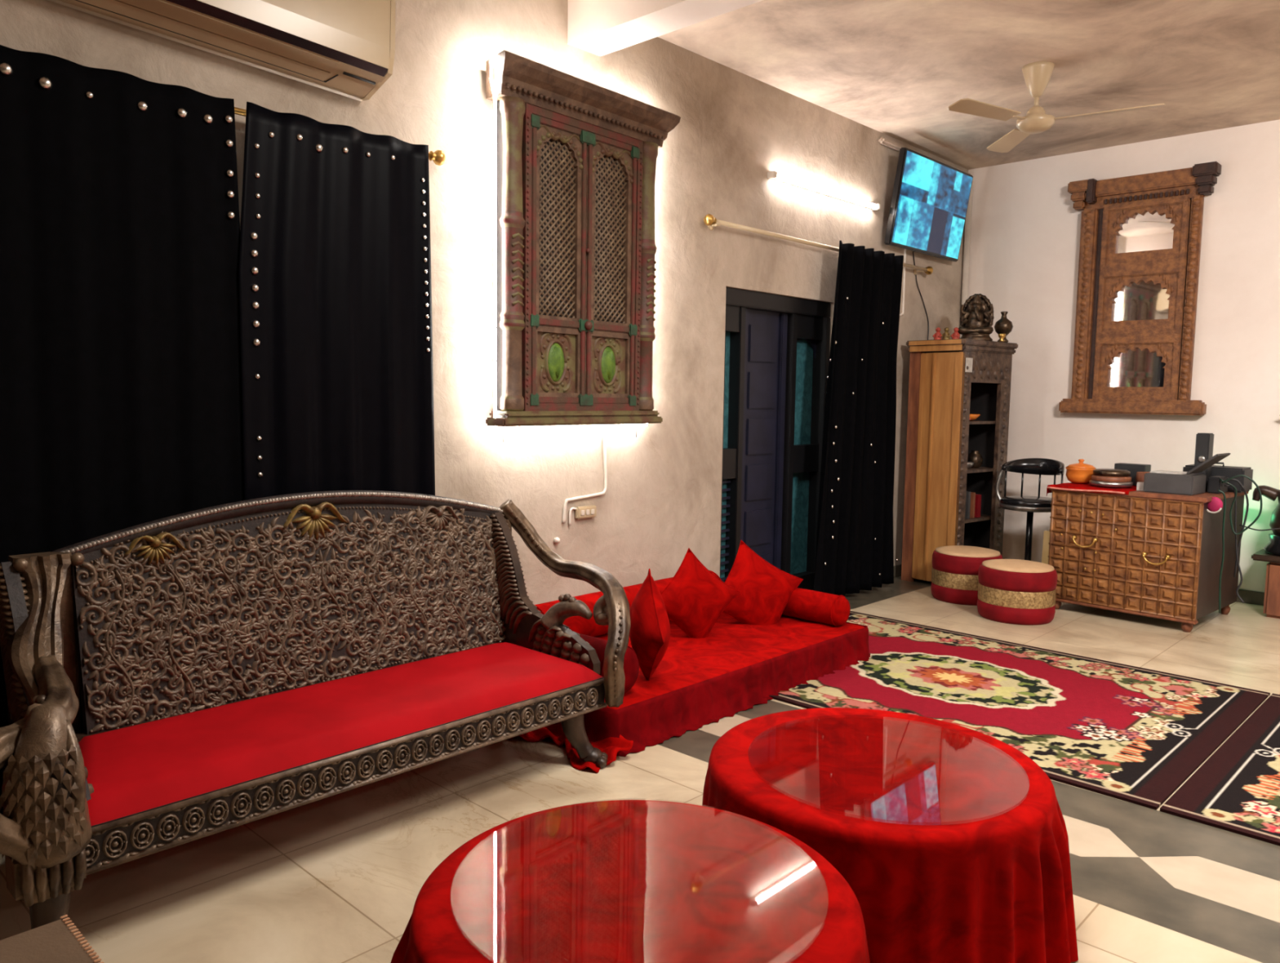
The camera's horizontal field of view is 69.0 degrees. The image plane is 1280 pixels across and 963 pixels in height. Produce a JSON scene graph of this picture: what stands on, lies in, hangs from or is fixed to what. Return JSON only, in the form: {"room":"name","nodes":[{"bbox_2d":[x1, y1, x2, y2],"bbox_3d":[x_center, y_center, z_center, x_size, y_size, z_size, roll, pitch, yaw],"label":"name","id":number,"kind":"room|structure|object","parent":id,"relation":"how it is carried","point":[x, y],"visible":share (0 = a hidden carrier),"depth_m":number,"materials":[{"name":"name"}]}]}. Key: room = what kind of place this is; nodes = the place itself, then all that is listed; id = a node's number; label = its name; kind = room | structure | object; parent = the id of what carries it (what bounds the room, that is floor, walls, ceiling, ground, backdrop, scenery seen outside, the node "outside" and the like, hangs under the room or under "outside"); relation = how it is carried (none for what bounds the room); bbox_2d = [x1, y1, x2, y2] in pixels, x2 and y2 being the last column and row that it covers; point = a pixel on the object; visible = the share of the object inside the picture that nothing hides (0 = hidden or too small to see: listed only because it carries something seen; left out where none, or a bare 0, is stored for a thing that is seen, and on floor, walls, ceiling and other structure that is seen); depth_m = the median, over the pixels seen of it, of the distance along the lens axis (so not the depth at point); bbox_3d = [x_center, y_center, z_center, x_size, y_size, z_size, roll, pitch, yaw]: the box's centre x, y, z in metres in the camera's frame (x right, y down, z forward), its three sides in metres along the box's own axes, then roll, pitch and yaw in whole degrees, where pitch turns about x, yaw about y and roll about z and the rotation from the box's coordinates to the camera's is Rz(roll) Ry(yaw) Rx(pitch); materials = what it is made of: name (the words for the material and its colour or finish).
{"room":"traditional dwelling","nodes":[
{"label":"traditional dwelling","id":0,"kind":"room"},
{"bbox_2d":[0,0,968,604],"bbox_3d":[-0.768,-0.657,4.277,0.250,3.205,9.600,6,7,43],"label":"wall","id":1,"kind":"structure","parent":0,"point":[662,499],"depth_m":4.84,"materials":[{"name":"paint"}]},
{"bbox_2d":[48,0,395,101],"bbox_3d":[-1.382,-1.660,3.166,0.238,0.428,1.124,6,7,43],"label":"air conditioner","id":2,"kind":"object","parent":1,"relation":"attached to","point":[346,48],"visible":1,"depth_m":3.25,"materials":[{"name":"beige plastic"}]},
{"bbox_2d":[234,106,446,165],"bbox_3d":[-1.616,-1.277,3.060,0.096,0.069,2.304,6,7,43],"label":"curtain rod","id":3,"kind":"object","parent":1,"relation":"attached to","point":[438,157],"visible":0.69,"depth_m":3.83,"materials":[{"name":"gold metal"}]},
{"bbox_2d":[0,44,244,814],"bbox_3d":[-1.853,-0.115,2.815,0.031,2.322,1.332,6,7,43],"label":"curtain","id":4,"kind":"object","parent":3,"relation":"hanging from","point":[121,384],"visible":0.66,"depth_m":2.95,"materials":[{"name":"black fabric"}]},
{"bbox_2d":[238,101,435,500],"bbox_3d":[-1.127,-0.175,3.582,0.037,2.322,0.813,6,7,43],"label":"curtain","id":5,"kind":"object","parent":3,"relation":"hanging from","point":[335,288],"visible":0.66,"depth_m":3.50,"materials":[{"name":"black fabric"}]},
{"bbox_2d":[553,537,559,543],"bbox_3d":[-0.406,0.289,4.559,0.032,0.032,0.030,6,7,43],"label":"wall hook","id":6,"kind":"object","parent":1,"relation":"attached to","point":[557,540],"visible":1,"depth_m":4.55,"materials":[{"name":"white plastic"}]},
{"bbox_2d":[529,113,589,405],"bbox_3d":[-0.380,-0.989,4.289,0.045,1.285,0.376,5,7,41],"label":"shutter","id":7,"kind":"object","parent":1,"relation":"attached to","point":[559,147],"depth_m":4.30,"materials":[{"name":"brown paint"}]},
{"bbox_2d":[568,505,596,525],"bbox_3d":[-0.286,0.170,4.667,0.036,0.090,0.176,6,7,43],"label":"switch box","id":8,"kind":"object","parent":1,"relation":"attached to","point":[589,511],"visible":1,"depth_m":4.65,"materials":[{"name":"beige plastic"}]},
{"bbox_2d":[581,509,594,515],"bbox_3d":[-0.262,0.154,4.669,0.006,0.026,0.090,6,7,43],"label":"switch","id":9,"kind":"object","parent":8,"relation":"attached to","point":[584,512],"depth_m":4.67,"materials":[{"name":"white plastic"}]},
{"bbox_2d":[485,49,680,442],"bbox_3d":[-0.254,-1.022,4.413,0.180,1.653,1.166,5,7,41],"label":"window panel","id":10,"kind":"object","parent":1,"relation":"attached to","point":[575,157],"visible":1,"depth_m":4.33,"materials":[{"name":"brown wood"}]},
{"bbox_2d":[561,426,607,523],"bbox_3d":[-0.274,-0.041,4.670,0.017,0.482,0.304,6,7,43],"label":"conduit","id":11,"kind":"object","parent":1,"relation":"attached to","point":[564,512],"visible":1,"depth_m":4.74,"materials":[{"name":"white plastic"}]},
{"bbox_2d":[584,131,639,405],"bbox_3d":[-0.147,-1.011,4.557,0.045,1.285,0.376,5,7,41],"label":"shutter","id":12,"kind":"object","parent":1,"relation":"attached to","point":[611,161],"depth_m":4.57,"materials":[{"name":"brown paint"}]},
{"bbox_2d":[567,0,763,56],"bbox_3d":[1.804,-1.965,2.509,5.709,0.205,0.215,6,7,43],"label":"beam","id":13,"kind":"structure","parent":1,"relation":"attached to","point":[600,28],"depth_m":4.19,"materials":[{"name":"beige paint"}]},
{"bbox_2d":[720,287,831,590],"bbox_3d":[0.818,-0.178,5.957,0.140,1.988,1.156,6,7,43],"label":"door","id":14,"kind":"structure","parent":1,"relation":"in","point":[777,347],"depth_m":5.98,"materials":[{"name":"black paint"}]},
{"bbox_2d":[720,338,816,581],"bbox_3d":[0.805,-0.154,5.961,0.017,1.580,1.075,6,7,43],"label":"grille","id":15,"kind":"object","parent":14,"relation":"attached to","point":[766,361],"depth_m":5.97,"materials":[{"name":"blue paint"}]},
{"bbox_2d":[703,213,933,275],"bbox_3d":[1.267,-1.515,6.088,0.096,0.069,2.668,6,7,43],"label":"curtain rod","id":16,"kind":"object","parent":1,"relation":"attached to","point":[712,222],"visible":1,"depth_m":5.58,"materials":[{"name":"beige metal"}]},
{"bbox_2d":[813,240,903,596],"bbox_3d":[1.493,-0.395,6.289,0.108,2.320,1.098,6,7,43],"label":"curtain","id":17,"kind":"object","parent":16,"relation":"hanging from","point":[855,542],"visible":0.98,"depth_m":6.24,"materials":[{"name":"black fabric"}]},
{"bbox_2d":[767,170,880,210],"bbox_3d":[1.217,-1.873,6.025,0.056,0.041,1.264,6,7,43],"label":"tube light","id":18,"kind":"object","parent":1,"relation":"attached to","point":[771,175],"visible":1,"depth_m":5.95,"materials":[{"name":"white plastic"}]},
{"bbox_2d":[893,564,902,577],"bbox_3d":[1.942,0.686,7.098,0.012,0.090,1.900,6,7,43],"label":"baseboard","id":19,"kind":"structure","parent":1,"relation":"attached to","point":[897,569],"depth_m":7.12,"materials":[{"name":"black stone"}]},
{"bbox_2d":[899,249,906,316],"bbox_3d":[1.899,-1.490,6.818,0.016,0.566,0.163,6,7,43],"label":"conduit","id":20,"kind":"object","parent":1,"relation":"attached to","point":[904,251],"visible":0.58,"depth_m":6.87,"materials":[{"name":"white plastic"}]},
{"bbox_2d":[878,137,970,174],"bbox_3d":[2.162,-2.411,6.977,0.045,0.045,1.440,6,7,43],"label":"trim","id":21,"kind":"structure","parent":1,"relation":"attached to","point":[882,140],"depth_m":6.58,"materials":[{"name":"paint"}]},
{"bbox_2d":[884,147,973,262],"bbox_3d":[2.141,-2.014,6.870,0.151,0.653,1.080,6,7,43],"label":"television","id":22,"kind":"object","parent":1,"relation":"attached to","point":[930,200],"visible":1,"depth_m":6.78,"materials":[{"name":"black plastic"}]},
{"bbox_2d":[912,251,928,340],"bbox_3d":[2.129,-1.403,7.064,0.022,0.682,0.311,6,7,43],"label":"power cable","id":23,"kind":"object","parent":22,"relation":"hanging from","point":[913,251],"visible":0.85,"depth_m":7.09,"materials":[{"name":"black plastic"}]},
{"bbox_2d":[960,181,973,337],"bbox_3d":[2.627,-0.913,7.612,0.048,3.000,0.048,-2,6,-24],"label":"pipe","id":24,"kind":"object","parent":1,"relation":"attached to","point":[968,217],"visible":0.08,"depth_m":7.51,"materials":[{"name":"white plastic"}]},
{"bbox_2d":[0,576,1279,962],"bbox_3d":[1.199,1.145,2.475,7.200,0.001,9.900,6,7,43],"label":"floor","id":25,"kind":"structure","parent":0,"point":[338,878],"depth_m":2.76,"materials":[{"name":"beige tile"}]},
{"bbox_2d":[0,915,104,962],"bbox_3d":[-1.079,1.026,1.495,0.450,0.352,0.420,6,7,43],"label":"table","id":26,"kind":"object","parent":25,"relation":"on","point":[55,942],"visible":1,"depth_m":1.67,"materials":[{"name":"brown wood"}]},
{"bbox_2d":[0,490,631,929],"bbox_3d":[-0.955,0.566,3.010,0.856,0.994,2.227,6,7,43],"label":"sofa","id":27,"kind":"object","parent":25,"relation":"on","point":[240,663],"visible":1,"depth_m":2.96,"materials":[{"name":"brown wood"}]},
{"bbox_2d":[391,800,870,962],"bbox_3d":[-0.032,0.989,1.805,1.002,0.399,0.956,6,7,43],"label":"round table","id":28,"kind":"object","parent":25,"relation":"on","point":[620,881],"visible":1,"depth_m":1.80,"materials":[{"name":"red fabric"}]},
{"bbox_2d":[507,613,870,773],"bbox_3d":[0.187,0.864,4.448,1.063,0.174,2.167,6,7,43],"label":"mattress","id":29,"kind":"object","parent":25,"relation":"on","point":[697,682],"visible":0.6,"depth_m":4.10,"materials":[{"name":"red fabric"}]},
{"bbox_2d":[577,632,639,693],"bbox_3d":[-0.276,0.730,3.875,0.608,0.208,0.208,6,7,43],"label":"bolster","id":30,"kind":"object","parent":29,"relation":"on","point":[631,664],"visible":0.2,"depth_m":3.69,"materials":[{"name":"red fabric"}]},
{"bbox_2d":[533,570,721,636],"bbox_3d":[-0.052,0.644,4.789,0.218,0.218,1.348,6,7,43],"label":"bolster","id":31,"kind":"object","parent":29,"relation":"on","point":[579,624],"visible":0.1,"depth_m":4.49,"materials":[{"name":"red fabric"}]},
{"bbox_2d":[629,568,670,680],"bbox_3d":[0.036,0.611,3.900,0.163,0.502,0.501,0,5,-11],"label":"cushion","id":32,"kind":"object","parent":29,"relation":"on","point":[650,628],"visible":0.95,"depth_m":3.81,"materials":[{"name":"red fabric"}]},
{"bbox_2d":[660,547,740,638],"bbox_3d":[0.272,0.584,4.614,0.513,0.508,0.169,-1,6,-18],"label":"cushion","id":33,"kind":"object","parent":29,"relation":"on","point":[695,598],"visible":0.86,"depth_m":4.56,"materials":[{"name":"red fabric"}]},
{"bbox_2d":[722,540,803,625],"bbox_3d":[0.616,0.593,4.951,0.574,0.554,0.188,-1,6,-18],"label":"cushion","id":34,"kind":"object","parent":29,"relation":"on","point":[765,589],"visible":0.75,"depth_m":4.89,"materials":[{"name":"red fabric"}]},
{"bbox_2d":[781,587,850,626],"bbox_3d":[0.846,0.657,5.055,0.608,0.168,0.168,6,7,43],"label":"bolster","id":35,"kind":"object","parent":29,"relation":"on","point":[812,606],"visible":0.53,"depth_m":4.89,"materials":[{"name":"red fabric"}]},
{"bbox_2d":[702,707,1078,962],"bbox_3d":[0.640,0.930,2.496,1.017,0.409,0.953,6,7,43],"label":"round table","id":36,"kind":"object","parent":25,"relation":"on","point":[950,842],"visible":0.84,"depth_m":2.16,"materials":[{"name":"red fabric"}]},
{"bbox_2d":[901,338,1017,582],"bbox_3d":[2.373,-0.145,6.971,0.747,1.780,0.480,-4,7,-40],"label":"tall cabinet","id":37,"kind":"object","parent":25,"relation":"on","point":[951,380],"visible":0.88,"depth_m":6.80,"materials":[{"name":"brown wood"}]},
{"bbox_2d":[932,327,942,339],"bbox_3d":[2.184,-1.079,6.826,0.074,0.100,0.060,6,7,43],"label":"figurine","id":38,"kind":"object","parent":37,"relation":"on","point":[937,335],"visible":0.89,"depth_m":6.81,"materials":[{"name":"ceramic"}]},
{"bbox_2d":[942,327,950,339],"bbox_3d":[2.238,-1.076,6.803,0.074,0.100,0.060,6,7,43],"label":"figurine","id":39,"kind":"object","parent":37,"relation":"on","point":[946,335],"visible":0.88,"depth_m":6.79,"materials":[{"name":"gold metal"}]},
{"bbox_2d":[950,327,959,338],"bbox_3d":[2.305,-1.075,6.794,0.074,0.100,0.060,6,7,43],"label":"figurine","id":40,"kind":"object","parent":37,"relation":"on","point":[956,335],"visible":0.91,"depth_m":6.78,"materials":[{"name":"ceramic"}]},
{"bbox_2d":[964,491,967,519],"bbox_3d":[2.340,0.169,6.876,0.040,0.210,0.130,-4,7,-40],"label":"book","id":41,"kind":"object","parent":37,"relation":"on","point":[966,491],"visible":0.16,"depth_m":6.83,"materials":[{"name":"black paper"}]},
{"bbox_2d":[965,491,970,519],"bbox_3d":[2.386,0.171,6.915,0.030,0.200,0.130,-4,7,-40],"label":"book","id":42,"kind":"object","parent":37,"relation":"on","point":[968,494],"visible":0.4,"depth_m":6.86,"materials":[{"name":"grey paper"}]},
{"bbox_2d":[967,461,973,468],"bbox_3d":[2.410,-0.121,6.926,0.140,0.050,0.140,6,7,43],"label":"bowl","id":43,"kind":"object","parent":37,"relation":"on","point":[970,464],"visible":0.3,"depth_m":6.87,"materials":[{"name":"metal"}]},
{"bbox_2d":[969,492,975,518],"bbox_3d":[2.435,0.173,6.958,0.030,0.190,0.130,-4,7,-40],"label":"book","id":44,"kind":"object","parent":37,"relation":"on","point":[972,494],"visible":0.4,"depth_m":6.91,"materials":[{"name":"brown paper"}]},
{"bbox_2d":[967,450,982,468],"bbox_3d":[2.521,-0.168,7.016,0.120,0.130,0.120,6,7,43],"label":"pot","id":45,"kind":"object","parent":37,"relation":"on","point":[975,456],"visible":0.9,"depth_m":6.97,"materials":[{"name":"brown metal"}]},
{"bbox_2d":[969,413,980,421],"bbox_3d":[2.408,-0.478,6.940,0.240,0.050,0.240,6,7,43],"label":"dish","id":46,"kind":"object","parent":37,"relation":"on","point":[973,416],"visible":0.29,"depth_m":6.86,"materials":[{"name":"orange ceramic"}]},
{"bbox_2d":[957,293,994,341],"bbox_3d":[2.464,-1.202,6.823,0.247,0.353,0.197,3,6,23],"label":"seated statue","id":47,"kind":"object","parent":37,"relation":"on","point":[976,317],"visible":0.99,"depth_m":6.78,"materials":[{"name":"brown metal"}]},
{"bbox_2d":[974,493,981,517],"bbox_3d":[2.492,0.179,7.007,0.050,0.170,0.130,-4,7,-40],"label":"book","id":48,"kind":"object","parent":37,"relation":"on","point":[978,497],"visible":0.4,"depth_m":6.95,"materials":[{"name":"red paper"}]},
{"bbox_2d":[964,514,991,523],"bbox_3d":[2.368,0.273,7.013,0.610,0.020,0.355,-4,7,-40],"label":"shelf","id":49,"kind":"object","parent":37,"relation":"attached to","point":[987,517],"depth_m":6.95,"materials":[{"name":"brown wood"}]},
{"bbox_2d":[967,466,993,473],"bbox_3d":[2.373,-0.090,6.980,0.610,0.020,0.355,-4,7,-40],"label":"shelf","id":50,"kind":"object","parent":37,"relation":"attached to","point":[981,469],"depth_m":6.93,"materials":[{"name":"brown wood"}]},
{"bbox_2d":[968,420,995,424],"bbox_3d":[2.378,-0.444,6.947,0.610,0.020,0.355,-4,7,-40],"label":"shelf","id":51,"kind":"object","parent":37,"relation":"attached to","point":[972,422],"depth_m":6.86,"materials":[{"name":"brown wood"}]},
{"bbox_2d":[998,333,1005,341],"bbox_3d":[2.624,-1.044,6.755,0.054,0.055,0.054,6,7,43],"label":"brass cup","id":52,"kind":"object","parent":37,"relation":"on","point":[1002,336],"visible":1,"depth_m":6.74,"materials":[{"name":"gold metal"}]},
{"bbox_2d":[994,311,1013,342],"bbox_3d":[2.682,-1.139,6.873,0.132,0.225,0.132,6,7,43],"label":"urn","id":53,"kind":"object","parent":37,"relation":"on","point":[1003,326],"visible":0.81,"depth_m":6.83,"materials":[{"name":"brown metal"}]},
{"bbox_2d":[930,545,1002,605],"bbox_3d":[2.226,0.629,6.353,0.457,0.348,0.457,6,7,43],"label":"pouffe","id":54,"kind":"object","parent":25,"relation":"on","point":[955,569],"visible":0.74,"depth_m":6.19,"materials":[{"name":"red fabric"}]},
{"bbox_2d":[977,559,1057,625],"bbox_3d":[2.357,0.679,5.831,0.457,0.348,0.457,6,7,43],"label":"pouffe","id":55,"kind":"object","parent":25,"relation":"on","point":[1018,592],"visible":1,"depth_m":5.65,"materials":[{"name":"red fabric"}]},
{"bbox_2d":[768,610,1270,810],"bbox_3d":[1.515,0.956,4.517,2.280,0.010,1.750,6,7,44],"label":"rug","id":56,"kind":"object","parent":25,"relation":"on","point":[1134,735],"visible":0.62,"depth_m":4.17,"materials":[{"name":"red carpet"}]},
{"bbox_2d":[995,457,1064,560],"bbox_3d":[2.788,0.311,6.665,0.418,0.940,0.420,1,5,1],"label":"bar stool","id":57,"kind":"object","parent":25,"relation":"on","point":[1038,466],"visible":0.71,"depth_m":6.67,"materials":[{"name":"metal"}]},
{"bbox_2d":[1041,530,1049,564],"bbox_3d":[2.780,0.574,6.378,0.056,0.470,0.048,6,7,43],"label":"wooden post","id":58,"kind":"object","parent":25,"relation":"on","point":[1046,534],"visible":0.24,"depth_m":6.37,"materials":[{"name":"beige wood"}]},
{"bbox_2d":[1048,482,1248,632],"bbox_3d":[3.249,0.442,6.015,0.846,0.810,0.915,-4,7,-42],"label":"chest","id":59,"kind":"object","parent":25,"relation":"on","point":[1139,553],"visible":0.97,"depth_m":5.70,"materials":[{"name":"brown wood"}]},
{"bbox_2d":[1046,482,1136,496],"bbox_3d":[3.000,0.064,6.036,0.545,0.076,0.499,-4,7,-42],"label":"mat","id":60,"kind":"object","parent":59,"relation":"on","point":[1082,487],"visible":0.57,"depth_m":5.89,"materials":[{"name":"red fabric"}]},
{"bbox_2d":[1065,458,1096,484],"bbox_3d":[2.922,-0.070,6.175,0.190,0.158,0.190,6,7,43],"label":"pot","id":61,"kind":"object","parent":60,"relation":"on","point":[1081,473],"visible":0.94,"depth_m":6.11,"materials":[{"name":"orange ceramic"}]},
{"bbox_2d":[1088,480,1133,488],"bbox_3d":[3.014,0.014,5.962,0.250,0.034,0.250,6,7,43],"label":"round tin","id":62,"kind":"object","parent":60,"relation":"on","point":[1103,484],"visible":0.83,"depth_m":5.86,"materials":[{"name":"metal"}]},
{"bbox_2d":[1091,475,1131,482],"bbox_3d":[3.014,-0.021,5.959,0.230,0.034,0.230,6,7,43],"label":"round tin","id":63,"kind":"object","parent":62,"relation":"on","point":[1095,477],"visible":0.8,"depth_m":5.87,"materials":[{"name":"brown metal"}]},
{"bbox_2d":[1093,468,1130,476],"bbox_3d":[3.015,-0.057,5.955,0.216,0.036,0.216,6,7,43],"label":"round tin","id":64,"kind":"object","parent":63,"relation":"on","point":[1099,472],"visible":1,"depth_m":5.88,"materials":[{"name":"brown metal"}]},
{"bbox_2d":[1114,462,1151,485],"bbox_3d":[3.222,-0.047,6.100,0.100,0.135,0.190,-4,7,-42],"label":"box","id":65,"kind":"object","parent":60,"relation":"on","point":[1133,468],"visible":0.45,"depth_m":6.05,"materials":[{"name":"black plastic"}]},
{"bbox_2d":[1135,471,1149,484],"bbox_3d":[3.237,-0.007,5.924,0.151,0.100,0.151,1,5,-2],"label":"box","id":66,"kind":"object","parent":60,"relation":"on","point":[1140,477],"visible":0.18,"depth_m":5.91,"materials":[{"name":"brown metal"}]},
{"bbox_2d":[1136,482,1143,491],"bbox_3d":[3.105,0.031,5.768,0.050,0.050,0.060,4,6,31],"label":"packet","id":67,"kind":"object","parent":59,"relation":"on","point":[1140,486],"visible":0.6,"depth_m":5.75,"materials":[{"name":"paper"}]},
{"bbox_2d":[1143,453,1231,495],"bbox_3d":[3.290,-0.054,5.609,0.240,0.252,0.390,-4,7,-42],"label":"printer","id":68,"kind":"object","parent":59,"relation":"on","point":[1175,482],"visible":1,"depth_m":5.56,"materials":[{"name":"grey plastic"}]},
{"bbox_2d":[1149,470,1186,475],"bbox_3d":[3.229,-0.055,5.669,0.170,0.010,0.180,-4,7,-42],"label":"paper","id":69,"kind":"object","parent":68,"relation":"on","point":[1158,472],"depth_m":5.63,"materials":[{"name":"paper"}]},
{"bbox_2d":[1194,432,1213,492],"bbox_3d":[3.484,-0.119,5.764,0.098,0.360,0.075,-4,7,-42],"label":"tower","id":70,"kind":"object","parent":59,"relation":"on","point":[1204,442],"visible":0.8,"depth_m":5.73,"materials":[{"name":"black plastic"}]},
{"bbox_2d":[1206,497,1222,513],"bbox_3d":[3.356,0.138,5.445,0.044,0.096,0.094,-4,7,-42],"label":"pouch","id":71,"kind":"object","parent":59,"relation":"hanging from","point":[1215,505],"visible":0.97,"depth_m":5.43,"materials":[{"name":"fabric"}]},
{"bbox_2d":[1182,462,1253,493],"bbox_3d":[3.637,-0.034,5.870,0.200,0.176,0.340,-4,7,-42],"label":"case","id":72,"kind":"object","parent":59,"relation":"on","point":[1229,472],"visible":0.5,"depth_m":5.74,"materials":[{"name":"plastic"}]},
{"bbox_2d":[1207,475,1228,493],"bbox_3d":[3.526,0.019,5.684,0.160,0.100,0.070,-4,7,-42],"label":"adapter","id":73,"kind":"object","parent":59,"relation":"on","point":[1214,484],"visible":0.94,"depth_m":5.64,"materials":[{"name":"plastic"}]},
{"bbox_2d":[1226,478,1248,577],"bbox_3d":[3.613,0.282,5.654,0.121,0.606,0.022,4,6,32],"label":"power cable","id":74,"kind":"object","parent":73,"relation":"hanging from","point":[1233,479],"visible":0.93,"depth_m":5.62,"materials":[{"name":"black plastic"}]},
{"bbox_2d":[1217,489,1226,613],"bbox_3d":[3.466,0.418,5.574,0.062,0.745,0.024,5,7,36],"label":"power cable","id":75,"kind":"object","parent":59,"relation":"hanging from","point":[1219,491],"visible":1,"depth_m":5.55,"materials":[{"name":"black rubber"}]},
{"bbox_2d":[1224,484,1244,603],"bbox_3d":[3.589,0.375,5.622,0.147,0.712,0.024,5,7,39],"label":"power cable","id":76,"kind":"object","parent":59,"relation":"hanging from","point":[1235,515],"visible":1,"depth_m":5.61,"materials":[{"name":"black plastic"}]},
{"bbox_2d":[1219,475,1262,535],"bbox_3d":[3.574,0.140,5.549,0.224,0.364,0.031,5,6,36],"label":"power cable","id":77,"kind":"object","parent":59,"relation":"hanging from","point":[1237,476],"visible":1,"depth_m":5.55,"materials":[{"name":"black rubber"}]},
{"bbox_2d":[1239,524,1279,531],"bbox_3d":[3.757,0.277,5.542,0.014,0.048,0.332,-4,7,-44],"label":"power cable","id":78,"kind":"object","parent":59,"relation":"hanging from","point":[1239,525],"visible":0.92,"depth_m":5.58,"materials":[{"name":"black plastic"}]},
{"bbox_2d":[1160,693,1279,845],"bbox_3d":[3.153,1.125,2.925,2.280,0.010,1.750,6,7,44],"label":"rug","id":79,"kind":"object","parent":25,"relation":"on","point":[1237,790],"visible":1,"depth_m":3.28,"materials":[{"name":"carpet"}]},
{"bbox_2d":[1251,549,1279,618],"bbox_3d":[4.212,0.673,5.889,0.560,0.400,0.320,6,7,43],"label":"stand","id":80,"kind":"object","parent":25,"relation":"on","point":[1272,592],"visible":1,"depth_m":5.91,"materials":[{"name":"brown wood"}]},
{"bbox_2d":[1252,485,1279,556],"bbox_3d":[4.135,0.209,5.890,0.335,0.520,0.342,1,5,-2],"label":"telephone","id":81,"kind":"object","parent":80,"relation":"on","point":[1273,548],"visible":0.92,"depth_m":5.94,"materials":[{"name":"black plastic"}]},
{"bbox_2d":[657,0,1279,169],"bbox_3d":[1.397,-2.136,2.098,6.159,0.200,10.000,6,7,43],"label":"ceiling","id":82,"kind":"structure","parent":0,"point":[895,68],"depth_m":5.11,"materials":[{"name":"beige paint"}]},
{"bbox_2d":[948,61,1164,152],"bbox_3d":[2.233,-2.121,5.095,1.080,0.355,1.108,6,7,43],"label":"ceiling fan","id":83,"kind":"object","parent":82,"relation":"hanging from","point":[1037,75],"visible":1,"depth_m":5.13,"materials":[{"name":"beige plastic"}]},
{"bbox_2d":[968,119,1279,592],"bbox_3d":[4.747,-0.719,5.796,6.159,3.205,0.200,6,7,43],"label":"wall","id":84,"kind":"structure","parent":0,"point":[1025,231],"depth_m":6.69,"materials":[{"name":"beige paint"}]},
{"bbox_2d":[1002,558,1264,605],"bbox_3d":[4.671,0.840,5.845,5.709,0.090,0.012,6,7,43],"label":"baseboard","id":85,"kind":"structure","parent":84,"relation":"attached to","point":[1248,597],"depth_m":6.33,"materials":[{"name":"green stone"}]},
{"bbox_2d":[1058,161,1221,415],"bbox_3d":[3.542,-1.336,6.671,0.975,1.700,0.125,6,7,43],"label":"mirror","id":86,"kind":"object","parent":84,"relation":"attached to","point":[1140,235],"visible":1,"depth_m":6.67,"materials":[{"name":"brown wood"}]},
{"bbox_2d":[1108,347,1165,386],"bbox_3d":[3.595,-0.829,6.733,0.400,0.330,0.004,6,7,43],"label":"mirror","id":87,"kind":"object","parent":86,"relation":"attached to","point":[1136,367],"depth_m":6.73,"materials":[{"name":"clear glass"}]},
{"bbox_2d":[1112,280,1169,321],"bbox_3d":[3.602,-1.304,6.690,0.400,0.330,0.004,6,7,43],"label":"mirror","id":88,"kind":"object","parent":86,"relation":"attached to","point":[1142,300],"depth_m":6.69,"materials":[{"name":"clear glass"}]},
{"bbox_2d":[1116,210,1174,253],"bbox_3d":[3.608,-1.788,6.645,0.400,0.330,0.004,6,7,43],"label":"mirror","id":89,"kind":"object","parent":86,"relation":"attached to","point":[1146,231],"depth_m":6.64,"materials":[{"name":"clear glass"}]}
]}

